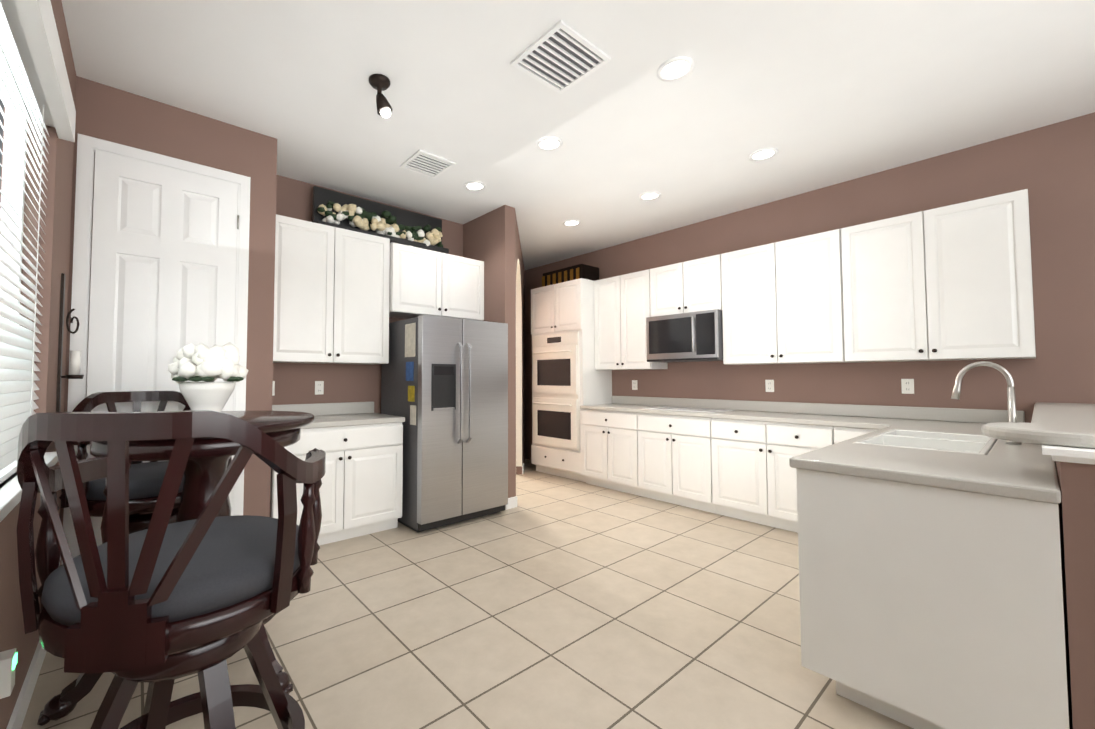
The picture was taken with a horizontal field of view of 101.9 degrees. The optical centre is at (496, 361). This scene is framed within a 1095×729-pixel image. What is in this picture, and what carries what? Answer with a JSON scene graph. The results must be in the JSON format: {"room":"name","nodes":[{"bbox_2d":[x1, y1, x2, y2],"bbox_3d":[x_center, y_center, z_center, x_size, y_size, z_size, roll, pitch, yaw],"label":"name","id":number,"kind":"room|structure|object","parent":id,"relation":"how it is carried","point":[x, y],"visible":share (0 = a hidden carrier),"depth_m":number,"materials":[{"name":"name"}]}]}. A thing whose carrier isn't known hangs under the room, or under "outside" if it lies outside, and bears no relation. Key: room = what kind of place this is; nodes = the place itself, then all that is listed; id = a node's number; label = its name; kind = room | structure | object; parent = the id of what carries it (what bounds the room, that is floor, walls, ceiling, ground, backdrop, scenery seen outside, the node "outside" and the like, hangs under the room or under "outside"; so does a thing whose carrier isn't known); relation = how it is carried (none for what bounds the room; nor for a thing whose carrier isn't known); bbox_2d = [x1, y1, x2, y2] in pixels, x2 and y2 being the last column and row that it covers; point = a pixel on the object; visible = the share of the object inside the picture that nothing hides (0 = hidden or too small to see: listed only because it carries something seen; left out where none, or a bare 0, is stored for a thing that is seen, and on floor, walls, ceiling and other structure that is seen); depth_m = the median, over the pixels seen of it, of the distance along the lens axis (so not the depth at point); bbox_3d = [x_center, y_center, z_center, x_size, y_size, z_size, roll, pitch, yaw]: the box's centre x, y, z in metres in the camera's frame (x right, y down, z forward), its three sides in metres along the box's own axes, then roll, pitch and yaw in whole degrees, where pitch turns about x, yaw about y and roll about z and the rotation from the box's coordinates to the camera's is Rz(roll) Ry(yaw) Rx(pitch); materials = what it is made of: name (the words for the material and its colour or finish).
{"room":"kitchen","nodes":[
{"label":"kitchen","id":0,"kind":"room"},
{"bbox_2d":[0,0,76,728],"bbox_3d":[-0.365,-0.227,-0.150,0.160,2.930,6.470,2,-3,-39],"label":"wall","id":1,"kind":"structure","parent":0,"point":[55,246],"depth_m":1.92,"materials":[{"name":"paint"}]},
{"bbox_2d":[0,43,57,521],"bbox_3d":[-1.238,-0.372,0.970,0.210,1.535,2.460,2,-3,-39],"label":"window","id":2,"kind":"structure","parent":1,"relation":"in","point":[12,201],"depth_m":1.84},
{"bbox_2d":[0,0,75,483],"bbox_3d":[-1.201,-0.411,1.001,0.125,1.555,2.480,2,-3,-39],"label":"window blinds","id":3,"kind":"object","parent":2,"relation":"attached to","point":[30,42],"visible":0.83,"depth_m":1.55,"materials":[{"name":"white plastic"}]},
{"bbox_2d":[56,273,83,411],"bbox_3d":[-2.123,-0.071,2.211,0.093,0.720,0.066,2,-3,-39],"label":"wall sconce","id":4,"kind":"object","parent":1,"relation":"attached to","point":[74,366],"visible":1,"depth_m":2.19,"materials":[{"name":"brown metal"}]},
{"bbox_2d":[6,463,523,728],"bbox_3d":[1.053,1.258,1.650,4.382,0.100,7.562,2,-3,-39],"label":"baseboard","id":5,"kind":"structure","parent":1,"relation":"attached to","point":[16,720],"depth_m":1.69,"materials":[{"name":"white wood"}]},
{"bbox_2d":[60,76,276,565],"bbox_3d":[-2.242,-0.107,2.973,1.190,2.930,0.750,2,-3,-39],"label":"wall","id":6,"kind":"structure","parent":0,"point":[111,114],"depth_m":2.93,"materials":[{"name":"paint"}]},
{"bbox_2d":[62,134,250,563],"bbox_3d":[-1.994,0.047,2.669,0.850,2.599,0.026,2,-3,-39],"label":"door frame","id":7,"kind":"structure","parent":6,"relation":"attached to","point":[87,146],"depth_m":2.48,"materials":[{"name":"white wood"}]},
{"bbox_2d":[86,150,238,545],"bbox_3d":[-1.968,0.084,2.644,0.710,2.516,0.089,2,-3,-39],"label":"entry door","id":8,"kind":"structure","parent":6,"relation":"in","point":[163,270],"depth_m":2.63,"materials":[{"name":"white wood"}]},
{"bbox_2d":[272,175,462,413],"bbox_3d":[-1.190,-0.059,4.215,2.010,2.930,0.150,2,-3,-39],"label":"wall","id":9,"kind":"structure","parent":0,"point":[295,383],"depth_m":3.83,"materials":[{"name":"paint"}]},
{"bbox_2d":[272,381,274,395],"bbox_3d":[-1.834,0.222,3.576,0.072,0.116,0.008,2,-3,-39],"label":"outlet","id":10,"kind":"object","parent":9,"relation":"attached to","point":[273,390],"visible":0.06,"depth_m":3.59,"materials":[{"name":"white plastic"}]},
{"bbox_2d":[315,381,323,394],"bbox_3d":[-1.531,0.231,3.822,0.072,0.116,0.008,2,-3,-39],"label":"outlet","id":11,"kind":"object","parent":9,"relation":"attached to","point":[319,387],"visible":1,"depth_m":3.82,"materials":[{"name":"white plastic"}]},
{"bbox_2d":[273,214,392,364],"bbox_3d":[-1.425,-0.539,3.716,0.973,1.110,0.348,2,-3,-39],"label":"upper cabinet","id":12,"kind":"object","parent":9,"relation":"attached to","point":[341,296],"depth_m":3.56,"materials":[{"name":"white wood"}]},
{"bbox_2d":[312,186,448,253],"bbox_3d":[-1.005,-1.257,4.066,1.271,0.408,0.185,2,-3,-39],"label":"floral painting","id":13,"kind":"object","parent":12,"relation":"on","point":[365,216],"visible":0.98,"depth_m":4.00,"materials":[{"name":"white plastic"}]},
{"bbox_2d":[389,239,483,320],"bbox_3d":[-0.637,-0.725,4.339,1.018,0.610,0.388,2,-3,-39],"label":"upper cabinet","id":14,"kind":"object","parent":9,"relation":"attached to","point":[421,281],"depth_m":4.14,"materials":[{"name":"white wood"}]},
{"bbox_2d":[463,205,514,497],"bbox_3d":[-0.886,-0.008,5.536,0.130,2.930,3.240,2,-3,-39],"label":"wall","id":15,"kind":"structure","parent":0,"point":[489,239],"depth_m":4.34,"materials":[{"name":"paint"}]},
{"bbox_2d":[515,212,524,495],"bbox_3d":[0.253,-0.006,5.600,0.132,2.930,2.560,0,-2,6],"label":"arch","id":16,"kind":"object","parent":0,"point":[519,363],"visible":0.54,"depth_m":5.76,"materials":[{"name":"paint"}]},
{"bbox_2d":[21,459,1069,728],"bbox_3d":[0.579,1.374,2.703,5.580,0.050,9.800,2,-3,-39],"label":"floor","id":17,"kind":"structure","parent":0,"point":[551,601],"depth_m":2.17,"materials":[{"name":"tile"}]},
{"bbox_2d":[59,391,231,533],"bbox_3d":[-1.790,0.750,2.298,0.701,1.173,0.656,2,-3,-39],"label":"bar chair","id":18,"kind":"object","parent":17,"relation":"on","point":[146,481],"visible":0.29,"depth_m":2.12,"materials":[{"name":"brown wood"}]},
{"bbox_2d":[17,410,325,728],"bbox_3d":[-0.857,0.710,1.253,0.711,1.173,0.683,2,-3,-39],"label":"bar chair","id":19,"kind":"object","parent":17,"relation":"on","point":[160,604],"visible":1,"depth_m":1.05,"materials":[{"name":"brown wood"}]},
{"bbox_2d":[37,411,314,725],"bbox_3d":[-1.285,0.781,1.893,0.923,1.069,0.870,2,-3,-39],"label":"pub table","id":20,"kind":"object","parent":17,"relation":"on","point":[207,464],"visible":0.31,"depth_m":1.76,"materials":[{"name":"brown wood"}]},
{"bbox_2d":[168,342,248,411],"bbox_3d":[-1.255,0.080,1.941,0.303,0.333,0.293,2,-3,-39],"label":"flower vase","id":21,"kind":"object","parent":20,"relation":"on","point":[201,362],"visible":0.98,"depth_m":1.86,"materials":[{"name":"ceramic"}]},
{"bbox_2d":[270,422,402,545],"bbox_3d":[-1.329,0.941,3.543,0.975,0.876,0.648,2,-3,-39],"label":"base cabinet","id":22,"kind":"object","parent":17,"relation":"on","point":[361,490],"visible":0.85,"depth_m":3.38,"materials":[{"name":"white wood"}]},
{"bbox_2d":[272,402,404,428],"bbox_3d":[-1.336,0.428,3.572,0.997,0.143,0.637,2,-3,-39],"label":"countertop","id":23,"kind":"structure","parent":22,"relation":"on","point":[342,414],"depth_m":3.70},
{"bbox_2d":[381,315,507,531],"bbox_3d":[-0.461,0.524,4.057,0.900,1.748,0.839,2,-3,-39],"label":"refrigerator","id":24,"kind":"object","parent":17,"relation":"on","point":[444,386],"visible":0.96,"depth_m":3.72,"materials":[{"name":"silver metal"}]},
{"bbox_2d":[531,278,611,481],"bbox_3d":[0.936,0.243,5.726,0.664,2.438,0.870,2,-3,-39],"label":"tall cabinet","id":25,"kind":"object","parent":17,"relation":"on","point":[568,379],"visible":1,"depth_m":5.46,"materials":[{"name":"white wood"}]},
{"bbox_2d":[542,264,598,286],"bbox_3d":[0.972,-1.084,5.832,0.345,0.216,0.690,2,-3,-39],"label":"crate","id":26,"kind":"object","parent":25,"relation":"on","point":[579,271],"visible":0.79,"depth_m":5.63,"materials":[{"name":"brown wood"}]},
{"bbox_2d":[581,409,636,494],"bbox_3d":[1.469,1.000,5.074,0.621,0.876,0.758,2,-3,-39],"label":"base cabinet","id":27,"kind":"object","parent":17,"relation":"on","point":[608,439],"depth_m":4.87,"materials":[{"name":"white wood"}]},
{"bbox_2d":[633,413,708,511],"bbox_3d":[1.947,0.977,4.486,0.621,0.876,0.760,2,-3,-39],"label":"base cabinet","id":28,"kind":"object","parent":17,"relation":"on","point":[673,451],"depth_m":4.29,"materials":[{"name":"white wood"}]},
{"bbox_2d":[709,418,828,531],"bbox_3d":[2.474,0.952,3.838,0.621,0.876,0.910,2,-3,-39],"label":"base cabinet","id":29,"kind":"object","parent":17,"relation":"on","point":[751,478],"depth_m":3.71,"materials":[{"name":"white wood"}]},
{"bbox_2d":[829,426,876,444],"bbox_3d":[2.874,0.933,3.347,0.621,0.876,0.358,2,-3,-39],"label":"base cabinet","id":30,"kind":"object","parent":17,"relation":"on","point":[836,434],"depth_m":3.26,"materials":[{"name":"white wood"}]},
{"bbox_2d":[789,465,1068,728],"bbox_3d":[2.428,0.894,2.332,2.594,0.876,0.655,2,-3,-39],"label":"base cabinet","id":31,"kind":"object","parent":17,"relation":"on","point":[925,607],"depth_m":1.47,"materials":[{"name":"white wood"}]},
{"bbox_2d":[580,396,1060,503],"bbox_3d":[1.542,0.424,3.424,2.616,0.140,3.446,2,-3,-39],"label":"countertop","id":32,"kind":"structure","parent":31,"relation":"on","point":[1026,471],"depth_m":1.96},
{"bbox_2d":[644,406,734,412],"bbox_3d":[1.957,0.491,4.516,0.440,0.008,0.740,2,-3,-39],"label":"cooktop","id":33,"kind":"object","parent":32,"relation":"in","point":[691,409],"visible":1,"depth_m":4.41,"materials":[{"name":"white glass"}]},
{"bbox_2d":[856,429,997,454],"bbox_3d":[2.269,0.518,2.305,0.894,0.221,0.434,2,-3,-39],"label":"sink","id":34,"kind":"object","parent":32,"relation":"in","point":[964,443],"visible":0.23,"depth_m":2.37,"materials":[{"name":"white ceramic"}]},
{"bbox_2d":[951,361,1021,443],"bbox_3d":[2.487,0.204,2.248,0.102,0.404,0.233,2,-3,-39],"label":"kitchen faucet","id":35,"kind":"object","parent":32,"relation":"on","point":[1012,413],"visible":0.79,"depth_m":2.17,"materials":[{"name":"silver metal"}]},
{"bbox_2d":[61,0,1094,269],"bbox_3d":[0.579,-1.604,2.818,5.580,0.050,9.800,2,-3,-39],"label":"ceiling","id":36,"kind":"structure","parent":0,"point":[817,94],"depth_m":2.59,"materials":[{"name":"paint"}]},
{"bbox_2d":[369,74,392,117],"bbox_3d":[-0.657,-1.488,2.505,0.132,0.204,0.120,2,-3,-39],"label":"spotlight fixture","id":37,"kind":"object","parent":36,"relation":"attached to","point":[379,83],"visible":1,"depth_m":2.48,"materials":[{"name":"brown metal"}]},
{"bbox_2d":[400,150,455,178],"bbox_3d":[-0.539,-1.546,3.479,0.320,0.013,0.320,2,-3,-39],"label":"ceiling vent","id":38,"kind":"object","parent":36,"relation":"in","point":[422,162],"visible":0.98,"depth_m":3.46,"materials":[{"name":"white metal"}]},
{"bbox_2d":[464,181,485,190],"bbox_3d":[-0.186,-1.533,3.869,0.190,0.009,0.190,2,-3,-39],"label":"recessed light","id":39,"kind":"object","parent":36,"relation":"in","point":[474,185],"visible":1,"depth_m":3.86,"materials":[{"name":"white glass"}]},
{"bbox_2d":[536,136,562,150],"bbox_3d":[0.381,-1.560,3.171,0.190,0.009,0.190,2,-3,-39],"label":"recessed light","id":40,"kind":"object","parent":36,"relation":"in","point":[549,143],"visible":1,"depth_m":3.17,"materials":[{"name":"white glass"}]},
{"bbox_2d":[511,20,610,93],"bbox_3d":[0.342,-1.590,2.340,0.390,0.013,0.360,2,-3,-39],"label":"ceiling vent","id":41,"kind":"object","parent":36,"relation":"in","point":[560,57],"visible":1,"depth_m":2.32,"materials":[{"name":"white metal"}]},
{"bbox_2d":[563,219,580,225],"bbox_3d":[0.819,-1.498,4.788,0.190,0.009,0.190,2,-3,-39],"label":"recessed light","id":42,"kind":"object","parent":36,"relation":"in","point":[572,222],"visible":0.98,"depth_m":4.78,"materials":[{"name":"white glass"}]},
{"bbox_2d":[639,191,660,199],"bbox_3d":[1.421,-1.525,4.080,0.190,0.009,0.190,2,-3,-39],"label":"recessed light","id":43,"kind":"object","parent":36,"relation":"in","point":[651,195],"visible":1,"depth_m":4.07,"materials":[{"name":"white glass"}]},
{"bbox_2d":[657,56,694,81],"bbox_3d":[0.978,-1.589,2.406,0.190,0.009,0.190,2,-3,-39],"label":"recessed light","id":44,"kind":"object","parent":36,"relation":"in","point":[675,68],"visible":1,"depth_m":2.40,"materials":[{"name":"white glass"}]},
{"bbox_2d":[749,148,777,160],"bbox_3d":[2.011,-1.554,3.323,0.190,0.009,0.190,2,-3,-39],"label":"recessed light","id":45,"kind":"object","parent":36,"relation":"in","point":[763,154],"visible":0.98,"depth_m":3.32,"materials":[{"name":"white glass"}]},
{"bbox_2d":[525,112,1094,459],"bbox_3d":[2.574,-0.053,4.380,0.160,2.930,9.800,2,-3,-39],"label":"wall","id":46,"kind":"structure","parent":0,"point":[1051,168],"depth_m":3.35,"materials":[{"name":"paint"}]},
{"bbox_2d":[594,269,667,369],"bbox_3d":[1.574,-0.448,5.217,0.347,1.095,0.756,2,-3,-39],"label":"upper cabinet","id":47,"kind":"object","parent":46,"relation":"attached to","point":[622,302],"depth_m":5.08,"materials":[{"name":"white wood"}]},
{"bbox_2d":[632,380,637,389],"bbox_3d":[1.675,0.290,5.338,0.008,0.116,0.072,2,-3,-39],"label":"electrical outlet","id":48,"kind":"object","parent":46,"relation":"attached to","point":[634,384],"visible":1,"depth_m":5.34,"materials":[{"name":"white plastic"}]},
{"bbox_2d":[650,254,721,316],"bbox_3d":[2.053,-0.748,4.639,0.347,0.540,0.756,2,-3,-39],"label":"upper cabinet","id":49,"kind":"object","parent":46,"relation":"attached to","point":[695,285],"depth_m":4.50,"materials":[{"name":"white wood"}]},
{"bbox_2d":[646,309,722,362],"bbox_3d":[2.001,-0.238,4.577,0.482,0.478,0.744,2,-3,-39],"label":"microwave","id":50,"kind":"object","parent":49,"relation":"attached to","point":[697,336],"visible":0.96,"depth_m":4.41,"materials":[{"name":"silver metal"}]},
{"bbox_2d":[765,380,773,391],"bbox_3d":[2.602,0.236,4.199,0.008,0.116,0.072,2,-3,-39],"label":"electrical outlet","id":51,"kind":"object","parent":46,"relation":"attached to","point":[769,384],"visible":1,"depth_m":4.20,"materials":[{"name":"white plastic"}]},
{"bbox_2d":[722,229,841,364],"bbox_3d":[2.587,-0.511,3.973,0.347,1.065,0.928,2,-3,-39],"label":"upper cabinet","id":52,"kind":"object","parent":46,"relation":"attached to","point":[780,299],"depth_m":3.82,"materials":[{"name":"white wood"}]},
{"bbox_2d":[901,379,913,393],"bbox_3d":[3.214,0.197,3.447,0.008,0.116,0.072,2,-3,-39],"label":"electrical outlet","id":53,"kind":"object","parent":46,"relation":"attached to","point":[907,385],"visible":1,"depth_m":3.44,"materials":[{"name":"white plastic"}]},
{"bbox_2d":[838,189,1035,362],"bbox_3d":[3.181,-0.539,3.242,0.347,1.065,0.958,2,-3,-39],"label":"upper cabinet","id":54,"kind":"object","parent":46,"relation":"attached to","point":[952,282],"depth_m":3.07,"materials":[{"name":"white wood"}]},
{"bbox_2d":[1055,461,1094,728],"bbox_3d":[2.689,0.822,2.028,2.576,1.000,0.138,2,-3,-39],"label":"wall","id":55,"kind":"structure","parent":0,"point":[1076,505],"depth_m":1.26,"materials":[{"name":"paint"}]},
{"bbox_2d":[1042,444,1094,464],"bbox_3d":[2.676,0.302,2.036,2.611,0.037,0.205,2,-3,-39],"label":"trim","id":56,"kind":"structure","parent":55,"relation":"on","point":[1073,454],"depth_m":1.26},
{"bbox_2d":[981,402,1094,448],"bbox_3d":[2.689,0.263,2.077,2.541,0.042,0.430,2,-3,-39],"label":"bar","id":57,"kind":"object","parent":56,"relation":"on","point":[1065,424],"visible":1,"depth_m":1.48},
{"bbox_3d":[-1.412,0.932,1.229,0.009,0.116,0.072,2,-3,-39],"label":"electrical outlet","id":58,"kind":"object","parent":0,"visible":0},
{"bbox_2d":[0,648,17,698],"bbox_3d":[-1.391,0.885,1.248,0.044,0.105,0.060,2,-3,-39],"label":"light","id":59,"kind":"object","parent":58,"relation":"attached to","point":[8,660],"visible":1,"depth_m":1.23,"materials":[{"name":"white plastic"}]}
]}

